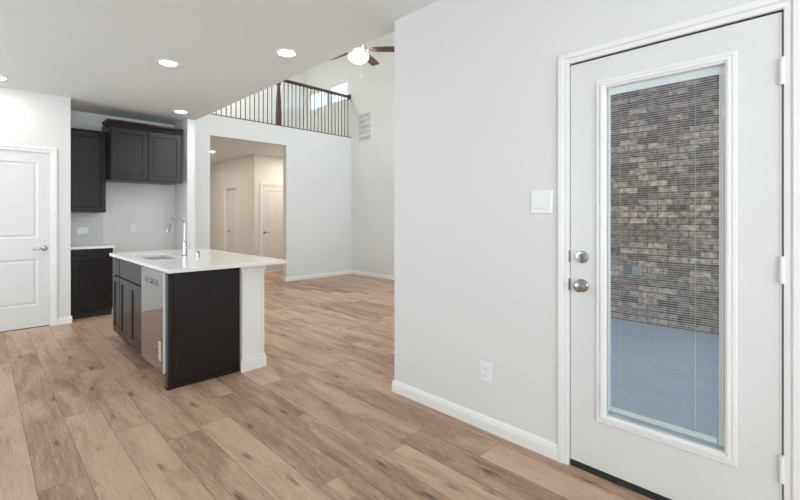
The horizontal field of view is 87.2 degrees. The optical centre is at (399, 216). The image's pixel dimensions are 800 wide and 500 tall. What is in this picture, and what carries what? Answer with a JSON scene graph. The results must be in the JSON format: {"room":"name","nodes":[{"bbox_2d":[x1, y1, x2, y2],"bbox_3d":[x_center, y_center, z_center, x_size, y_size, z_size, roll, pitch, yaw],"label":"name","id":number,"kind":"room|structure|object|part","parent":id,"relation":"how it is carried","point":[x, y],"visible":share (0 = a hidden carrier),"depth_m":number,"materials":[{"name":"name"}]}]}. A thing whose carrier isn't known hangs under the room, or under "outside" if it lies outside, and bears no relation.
{"room":"dining area","nodes":[
{"label":"dining area","id":0,"kind":"room"},
{"bbox_2d":[0,87,70,317],"bbox_3d":[-5.611,-0.080,4.041,3.780,2.740,0.750,0,0,-45],"label":"wall","id":1,"kind":"structure","parent":0,"point":[28,118],"depth_m":5.02,"materials":[{"name":"white paint"}]},
{"bbox_2d":[2,325,49,331],"bbox_3d":[-4.462,1.288,4.710,0.817,0.004,0.030,0,0,-45],"label":"trim","id":2,"kind":"structure","parent":1,"relation":"attached to","point":[44,325],"depth_m":4.84,"materials":[{"name":"white wood"}]},
{"bbox_2d":[0,143,56,331],"bbox_3d":[-4.464,0.235,4.712,0.947,2.110,0.162,0,0,-45],"label":"door","id":3,"kind":"structure","parent":1,"relation":"in","point":[28,174],"depth_m":4.85,"materials":[{"name":"paint"}]},
{"bbox_3d":[-4.199,0.365,4.901,0.137,0.062,0.054,0,0,-45],"label":"lever handle","id":4,"kind":"part","parent":3,"relation":"part of","materials":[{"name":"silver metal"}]},
{"bbox_2d":[57,316,71,324],"bbox_3d":[-4.046,1.248,5.066,0.146,0.085,0.014,0,0,-45],"label":"baseboard","id":5,"kind":"structure","parent":1,"relation":"attached to","point":[61,320],"depth_m":5.06,"materials":[{"name":"paint"}]},
{"bbox_2d":[71,110,174,274],"bbox_3d":[-4.133,-0.080,6.134,1.510,2.740,0.120,0,0,-45],"label":"wall","id":6,"kind":"structure","parent":0,"point":[151,207],"depth_m":6.25,"materials":[{"name":"white paint"}]},
{"bbox_2d":[71,212,102,244],"bbox_3d":[-4.374,0.157,5.801,0.454,0.438,0.009,0,0,-45],"label":"backsplash","id":7,"kind":"structure","parent":6,"relation":"attached to","point":[93,222],"depth_m":5.83,"materials":[{"name":"tile"}]},
{"bbox_2d":[77,228,87,233],"bbox_3d":[-4.373,0.190,5.787,0.130,0.085,0.010,0,0,-45],"label":"wall outlet","id":8,"kind":"object","parent":7,"relation":"attached to","point":[79,230],"visible":1,"depth_m":5.78,"materials":[{"name":"white plastic"}]},
{"bbox_2d":[71,128,106,212],"bbox_3d":[-4.266,-0.611,5.681,0.437,1.098,0.330,0,0,-45],"label":"upper cabinet","id":9,"kind":"object","parent":6,"relation":"attached to","point":[88,147],"visible":0.7,"depth_m":5.59,"materials":[{"name":"brown wood"}]},
{"bbox_3d":[-4.266,-1.149,5.681,0.437,0.022,0.330,0,0,-45],"label":"moulding","id":10,"kind":"part","parent":9,"relation":"part of","materials":[{"name":"brown wood"}]},
{"bbox_2d":[130,224,135,232],"bbox_3d":[-3.956,0.170,6.218,0.075,0.118,0.010,0,0,-45],"label":"wall outlet","id":11,"kind":"object","parent":6,"relation":"attached to","point":[133,226],"visible":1,"depth_m":6.22,"materials":[{"name":"white plastic"}]},
{"bbox_2d":[102,118,183,184],"bbox_3d":[-3.707,-0.883,6.013,0.930,0.797,0.650,0,0,-45],"label":"upper cabinet","id":12,"kind":"object","parent":6,"relation":"attached to","point":[140,153],"visible":0.98,"depth_m":5.79,"materials":[{"name":"brown wood"}]},
{"bbox_3d":[-3.660,-0.846,5.688,0.420,0.668,0.019,0,0,-45],"label":"cabinet door","id":13,"kind":"part","parent":12,"relation":"part of","materials":[{"name":"brown wood"}]},
{"bbox_3d":[-3.706,-1.241,6.013,0.930,0.082,0.649,0,0,-45],"label":"crown moulding","id":14,"kind":"part","parent":12,"relation":"part of","materials":[{"name":"brown wood"}]},
{"bbox_3d":[-3.520,-0.492,5.856,0.868,0.014,0.020,0,0,-45],"label":"light rail","id":15,"kind":"part","parent":12,"relation":"part of","materials":[{"name":"brown wood"}]},
{"bbox_3d":[-3.351,-0.846,5.996,0.420,0.668,0.019,0,0,-45],"label":"cabinet door","id":16,"kind":"part","parent":12,"relation":"part of","materials":[{"name":"brown wood"}]},
{"bbox_2d":[175,119,194,249],"bbox_3d":[-3.479,-1.460,6.622,0.105,5.500,1.054,0,0,-45],"label":"wall","id":17,"kind":"structure","parent":0,"point":[185,191],"depth_m":6.27,"materials":[{"name":"white paint"}]},
{"bbox_2d":[0,0,437,124],"bbox_3d":[-1.957,-1.600,1.451,5.285,0.300,9.820,0,0,-45],"label":"ceiling","id":18,"kind":"structure","parent":0,"point":[100,55],"depth_m":3.53,"materials":[{"name":"white paint"}]},
{"bbox_2d":[157,59,179,66],"bbox_3d":[-2.178,-1.446,3.951,0.184,0.006,0.184,0,0,-45],"label":"recessed light","id":19,"kind":"object","parent":18,"relation":"in","point":[165,62],"visible":1,"depth_m":3.95,"materials":[{"name":"white plastic"}]},
{"bbox_2d":[174,110,187,113],"bbox_3d":[-3.012,-1.446,5.775,0.184,0.006,0.184,0,0,-45],"label":"recessed light","id":20,"kind":"object","parent":18,"relation":"in","point":[176,111],"visible":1,"depth_m":5.76,"materials":[{"name":"white plastic"}]},
{"bbox_2d":[276,49,296,56],"bbox_3d":[-1.002,-1.446,3.707,0.184,0.006,0.184,0,0,-45],"label":"recessed light","id":21,"kind":"object","parent":18,"relation":"in","point":[282,52],"visible":1,"depth_m":3.69,"materials":[{"name":"white plastic"}]},
{"bbox_2d":[210,155,251,254],"bbox_3d":[-4.695,-0.080,11.094,0.120,2.740,3.671,0,0,-45],"label":"wall","id":22,"kind":"structure","parent":0,"point":[237,172],"depth_m":10.38,"materials":[{"name":"white paint"}]},
{"bbox_2d":[224,186,236,252],"bbox_3d":[-4.231,0.259,10.618,0.746,2.063,0.138,0,0,45],"label":"door","id":23,"kind":"structure","parent":22,"relation":"in","point":[230,192],"depth_m":10.76,"materials":[{"name":"paint"}]},
{"bbox_2d":[210,136,282,163],"bbox_3d":[-4.419,-1.620,10.267,3.700,0.340,5.430,0,0,-45],"label":"ceiling","id":24,"kind":"structure","parent":0,"point":[225,149],"depth_m":9.02,"materials":[{"name":"white paint"}]},
{"bbox_2d":[212,71,305,128],"bbox_3d":[-3.794,-3.010,9.641,3.700,2.400,0.120,0,0,-45],"label":"wall","id":25,"kind":"structure","parent":0,"point":[301,78],"depth_m":10.28,"materials":[{"name":"white paint"}]},
{"bbox_2d":[252,154,282,255],"bbox_3d":[-2.860,-0.080,10.249,1.520,2.740,0.120,0,0,-45],"label":"wall","id":26,"kind":"structure","parent":0,"point":[265,168],"depth_m":9.76,"materials":[{"name":"white paint"}]},
{"bbox_2d":[260,183,282,270],"bbox_3d":[-2.968,0.246,10.110,0.906,2.088,0.162,0,0,-45],"label":"door","id":27,"kind":"structure","parent":26,"relation":"in","point":[271,194],"depth_m":9.99,"materials":[{"name":"paint"}]},
{"bbox_2d":[195,114,350,276],"bbox_3d":[-2.461,-0.255,8.301,3.710,3.090,0.120,0,0,-45],"label":"wall","id":28,"kind":"structure","parent":0,"point":[316,165],"depth_m":8.68,"materials":[{"name":"white paint"}]},
{"bbox_2d":[286,270,351,281],"bbox_3d":[-1.686,1.248,8.982,1.652,0.085,0.014,0,0,-45],"label":"baseboard","id":29,"kind":"structure","parent":28,"relation":"attached to","point":[319,275],"depth_m":8.91,"materials":[{"name":"paint"}]},
{"bbox_2d":[211,79,350,137],"bbox_3d":[-2.687,-2.475,8.595,3.755,1.350,0.835,0,0,-45],"label":"railing","id":30,"kind":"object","parent":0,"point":[345,82],"depth_m":8.62,"materials":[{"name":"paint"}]},
{"bbox_3d":[-2.413,-2.268,8.349,0.086,0.892,0.086,0,0,-45],"label":"newel post","id":31,"kind":"part","parent":30,"relation":"part of","materials":[{"name":"brown wood"}]},
{"bbox_3d":[-2.453,-2.299,8.310,3.683,0.998,0.100,0,0,-45],"label":"loft railing","id":32,"kind":"part","parent":30,"relation":"part of","materials":[{"name":"brown wood"}]},
{"bbox_3d":[-2.449,-1.811,8.306,3.683,0.022,0.090,0,0,-45],"label":"shoe rail","id":33,"kind":"part","parent":30,"relation":"part of","materials":[{"name":"brown wood"}]},
{"bbox_3d":[-2.460,-2.741,8.303,3.663,0.053,0.064,0,0,-45],"label":"handrail","id":34,"kind":"part","parent":30,"relation":"part of","materials":[{"name":"brown wood"}]},
{"bbox_2d":[0,270,652,499],"bbox_3d":[-2.692,1.340,4.803,8.985,0.100,15.600,0,0,-45],"label":"floor","id":35,"kind":"structure","parent":0,"point":[84,415],"depth_m":2.60,"materials":[{"name":"brown wood"}]},
{"bbox_2d":[71,248,112,318],"bbox_3d":[-4.156,0.849,5.586,0.458,0.882,0.618,0,0,-45],"label":"base cabinet","id":36,"kind":"object","parent":35,"relation":"on","point":[91,269],"visible":0.91,"depth_m":5.38,"materials":[{"name":"brown wood"}]},
{"bbox_3d":[-3.934,0.486,5.385,0.417,0.137,0.019,0,0,-45],"label":"drawer","id":37,"kind":"part","parent":36,"relation":"part of","materials":[{"name":"brown wood"}]},
{"bbox_3d":[-3.934,0.873,5.385,0.417,0.610,0.019,0,0,-45],"label":"cabinet door","id":38,"kind":"part","parent":36,"relation":"part of","materials":[{"name":"brown wood"}]},
{"bbox_2d":[71,243,115,249],"bbox_3d":[-4.140,0.391,5.585,0.480,0.030,0.643,0,0,-45],"label":"countertop","id":39,"kind":"structure","parent":36,"relation":"on","point":[77,246],"depth_m":5.44,"materials":[{"name":"white stone"}]},
{"bbox_2d":[113,257,128,343],"bbox_3d":[-2.696,0.849,4.475,0.298,0.883,0.556,0,0,45],"label":"base cabinet","id":40,"kind":"object","parent":35,"relation":"on","point":[116,262],"visible":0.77,"depth_m":4.30,"materials":[{"name":"brown wood"}]},
{"bbox_3d":[-2.885,0.506,4.284,0.278,0.168,0.019,0,0,45],"label":"drawer","id":41,"kind":"part","parent":40,"relation":"part of","materials":[{"name":"brown wood"}]},
{"bbox_3d":[-2.885,0.891,4.284,0.278,0.573,0.019,0,0,45],"label":"cabinet door","id":42,"kind":"part","parent":40,"relation":"part of","materials":[{"name":"brown wood"}]},
{"bbox_2d":[120,259,141,353],"bbox_3d":[-2.301,0.849,4.080,0.816,0.883,0.556,0,0,45],"label":"base cabinet","id":43,"kind":"object","parent":35,"relation":"on","point":[130,282],"visible":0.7,"depth_m":3.87,"materials":[{"name":"brown wood"}]},
{"bbox_3d":[-2.633,0.891,4.032,0.395,0.573,0.019,0,0,45],"label":"cabinet door","id":44,"kind":"part","parent":43,"relation":"part of","materials":[{"name":"brown wood"}]},
{"bbox_3d":[-2.491,0.506,3.890,0.796,0.168,0.019,0,0,45],"label":"false drawer","id":45,"kind":"part","parent":43,"relation":"part of","materials":[{"name":"brown wood"}]},
{"bbox_3d":[-2.349,0.891,3.748,0.395,0.573,0.019,0,0,45],"label":"cabinet door","id":46,"kind":"part","parent":43,"relation":"part of","materials":[{"name":"brown wood"}]},
{"bbox_2d":[109,248,286,273],"bbox_3d":[-2.012,0.391,4.030,0.945,0.030,1.955,0,0,-45],"label":"countertop","id":47,"kind":"structure","parent":43,"relation":"on","point":[209,259],"depth_m":3.63,"materials":[{"name":"white stone"}]},
{"bbox_2d":[142,256,172,259],"bbox_3d":[-2.314,0.490,4.015,0.309,0.168,0.674,0,0,-45],"label":"sink","id":48,"kind":"object","parent":47,"relation":"in","point":[159,257],"visible":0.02,"depth_m":4.29,"materials":[{"name":"metal"}]},
{"bbox_2d":[164,216,190,255],"bbox_3d":[-2.124,0.183,4.007,0.213,0.385,0.094,0,0,-45],"label":"faucet","id":49,"kind":"object","parent":47,"relation":"on","point":[185,247],"visible":0.99,"depth_m":4.05,"materials":[{"name":"silver metal"}]},
{"bbox_2d":[195,251,199,257],"bbox_3d":[-1.874,0.345,3.889,0.044,0.061,0.044,0,0,-45],"label":"air gap","id":50,"kind":"object","parent":47,"relation":"on","point":[197,253],"visible":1,"depth_m":3.88,"materials":[{"name":"silver metal"}]},
{"bbox_2d":[141,266,165,374],"bbox_3d":[-1.800,0.855,3.567,0.593,0.870,0.581,0,0,45],"label":"dishwasher","id":51,"kind":"object","parent":35,"relation":"on","point":[153,282],"visible":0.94,"depth_m":3.33,"materials":[{"name":"grey metal"}]},
{"bbox_2d":[165,268,239,390],"bbox_3d":[-1.554,0.849,3.337,0.557,0.883,0.067,0,0,-45],"label":"island end panel","id":52,"kind":"object","parent":35,"relation":"on","point":[203,307],"visible":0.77,"depth_m":3.30,"materials":[{"name":"brown wood"}]},
{"bbox_3d":[-1.736,0.838,3.161,0.036,0.861,0.059,0,0,-45],"label":"corner moulding","id":53,"kind":"part","parent":52,"relation":"part of","materials":[{"name":"brown wood"}]},
{"bbox_3d":[-1.559,1.280,3.332,0.543,0.021,0.067,0,0,-45],"label":"shoe moulding","id":54,"kind":"part","parent":52,"relation":"part of","materials":[{"name":"brown wood"}]},
{"bbox_2d":[240,265,266,372],"bbox_3d":[-1.881,0.849,4.201,0.231,0.883,1.838,0,0,-45],"label":"wall","id":55,"kind":"structure","parent":35,"relation":"on","point":[252,355],"depth_m":3.56,"materials":[{"name":"paint"}]},
{"bbox_3d":[-1.883,1.231,4.203,0.223,0.118,1.834,0,0,-45],"label":"moulding","id":56,"kind":"part","parent":55,"relation":"part of","materials":[{"name":"paint"}]},
{"bbox_3d":[-1.881,0.436,4.201,0.231,0.058,1.838,0,0,-45],"label":"capital moulding","id":57,"kind":"part","parent":55,"relation":"part of","materials":[{"name":"paint"}]},
{"bbox_2d":[306,31,393,275],"bbox_3d":[0.150,-1.460,8.395,0.115,5.500,7.460,0,0,-45],"label":"wall","id":58,"kind":"structure","parent":0,"point":[372,161],"depth_m":9.15,"materials":[{"name":"white paint"}]},
{"bbox_2d":[308,91,325,111],"bbox_3d":[-2.052,-2.925,10.555,0.085,0.450,0.810,0,0,-45],"label":"window","id":59,"kind":"structure","parent":58,"relation":"in","point":[318,92],"depth_m":10.63,"materials":[{"name":"paint"}]},
{"bbox_2d":[358,111,371,141],"bbox_3d":[-0.783,-1.982,9.237,0.460,0.615,0.012,0,0,45],"label":"air vent","id":60,"kind":"object","parent":58,"relation":"in","point":[369,122],"visible":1,"depth_m":9.21,"materials":[{"name":"metal"}]},
{"bbox_2d":[351,270,393,279],"bbox_3d":[0.767,1.248,7.687,0.014,0.085,5.286,0,0,-45],"label":"baseboard","id":61,"kind":"structure","parent":58,"relation":"attached to","point":[369,274],"depth_m":9.03,"materials":[{"name":"paint"}]},
{"bbox_2d":[394,0,756,443],"bbox_3d":[1.671,-0.080,1.479,0.115,2.740,4.728,0,0,-45],"label":"wall","id":62,"kind":"structure","parent":0,"point":[476,81],"depth_m":2.56,"materials":[{"name":"white paint"}]},
{"bbox_2d":[393,380,557,460],"bbox_3d":[0.396,1.248,2.663,0.014,0.085,1.250,0,0,-45],"label":"baseboard","id":63,"kind":"structure","parent":62,"relation":"attached to","point":[540,445],"depth_m":2.55,"materials":[{"name":"paint"}]},
{"bbox_2d":[480,360,491,383],"bbox_3d":[0.519,0.940,2.541,0.085,0.122,0.010,0,0,45],"label":"wall outlet","id":64,"kind":"object","parent":62,"relation":"attached to","point":[485,367],"visible":1,"depth_m":2.54,"materials":[{"name":"white plastic"}]},
{"bbox_2d":[531,190,552,213],"bbox_3d":[0.767,-0.083,2.287,0.125,0.128,0.019,0,0,45],"label":"light switch","id":65,"kind":"object","parent":62,"relation":"attached to","point":[541,200],"visible":1,"depth_m":2.28,"materials":[{"name":"white plastic"}]},
{"bbox_2d":[558,0,799,499],"bbox_3d":[1.196,0.220,1.919,0.934,2.140,0.165,0,0,45],"label":"door","id":66,"kind":"structure","parent":62,"relation":"in","point":[753,48],"depth_m":1.80,"materials":[{"name":"paint"}]},
{"bbox_3d":[0.911,0.350,2.125,0.066,0.066,0.054,0,0,45],"label":"knob","id":67,"kind":"part","parent":66,"relation":"part of","materials":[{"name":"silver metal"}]},
{"bbox_3d":[1.190,0.942,1.922,0.424,0.024,0.014,0,0,45],"label":"blind rail","id":68,"kind":"part","parent":66,"relation":"part of","materials":[{"name":"white plastic"}]},
{"bbox_3d":[1.176,0.170,1.899,0.549,1.691,0.032,0,0,45],"label":"glass frame","id":69,"kind":"part","parent":66,"relation":"part of","materials":[{"name":"paint"}]},
{"bbox_3d":[1.280,0.168,1.821,0.002,1.535,0.001,0,0,45],"label":"ladder cord","id":70,"kind":"part","parent":66,"relation":"part of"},
{"bbox_3d":[1.344,0.280,1.747,0.005,1.180,0.004,0,0,45],"label":"tilt rod","id":71,"kind":"part","parent":66,"relation":"part of","materials":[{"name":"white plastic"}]},
{"bbox_2d":[611,75,718,334],"bbox_3d":[4.561,-0.610,4.207,0.200,4.200,4.700,0,0,-45],"label":"brick wall","id":72,"kind":"structure","parent":0,"point":[678,214],"depth_m":5.29,"materials":[{"name":"brick"}]},
{"bbox_2d":[624,266,641,275],"bbox_3d":[3.057,0.700,5.518,0.200,0.120,0.070,0,0,45],"label":"outlet","id":73,"kind":"object","parent":72,"relation":"attached to","point":[628,269],"visible":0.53,"depth_m":5.50,"materials":[{"name":"grey plastic"}]},
{"bbox_2d":[608,318,724,447],"bbox_3d":[6.429,1.435,3.672,9.715,0.110,8.100,0,0,-45],"label":"floor","id":74,"kind":"structure","parent":0,"point":[612,319],"depth_m":3.78,"materials":[{"name":"concrete"}]},
{"bbox_3d":[-1.172,-4.260,7.101,3.815,0.100,7.500,0,0,-45],"label":"ceiling","id":75,"kind":"structure","parent":0,"visible":0},
{"bbox_2d":[331,44,393,76],"bbox_3d":[-0.659,-3.157,6.315,1.296,2.104,1.282,0,0,-45],"label":"ceiling fan","id":76,"kind":"object","parent":75,"relation":"hanging from","point":[358,55],"visible":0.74,"depth_m":6.27,"materials":[{"name":"metal"}]},
{"bbox_3d":[-0.622,-2.374,6.307,0.310,0.112,0.310,0,0,-45],"label":"lamp shade","id":77,"kind":"part","parent":76,"relation":"part of","materials":[{"name":"white glass"}]},
{"bbox_3d":[-0.437,-2.503,6.301,0.170,0.025,0.072,0,0,2],"label":"blade arm","id":78,"kind":"part","parent":76,"relation":"part of","materials":[{"name":"metal"}]},
{"bbox_3d":[-0.471,-2.514,6.722,0.136,0.035,0.462,0,0,20],"label":"blade","id":79,"kind":"part","parent":76,"relation":"part of","materials":[{"name":"brown wood"}]},
{"bbox_3d":[-0.181,-2.514,6.292,0.462,0.035,0.136,0,0,2],"label":"blade","id":80,"kind":"part","parent":76,"relation":"part of","materials":[{"name":"brown wood"}]}
]}

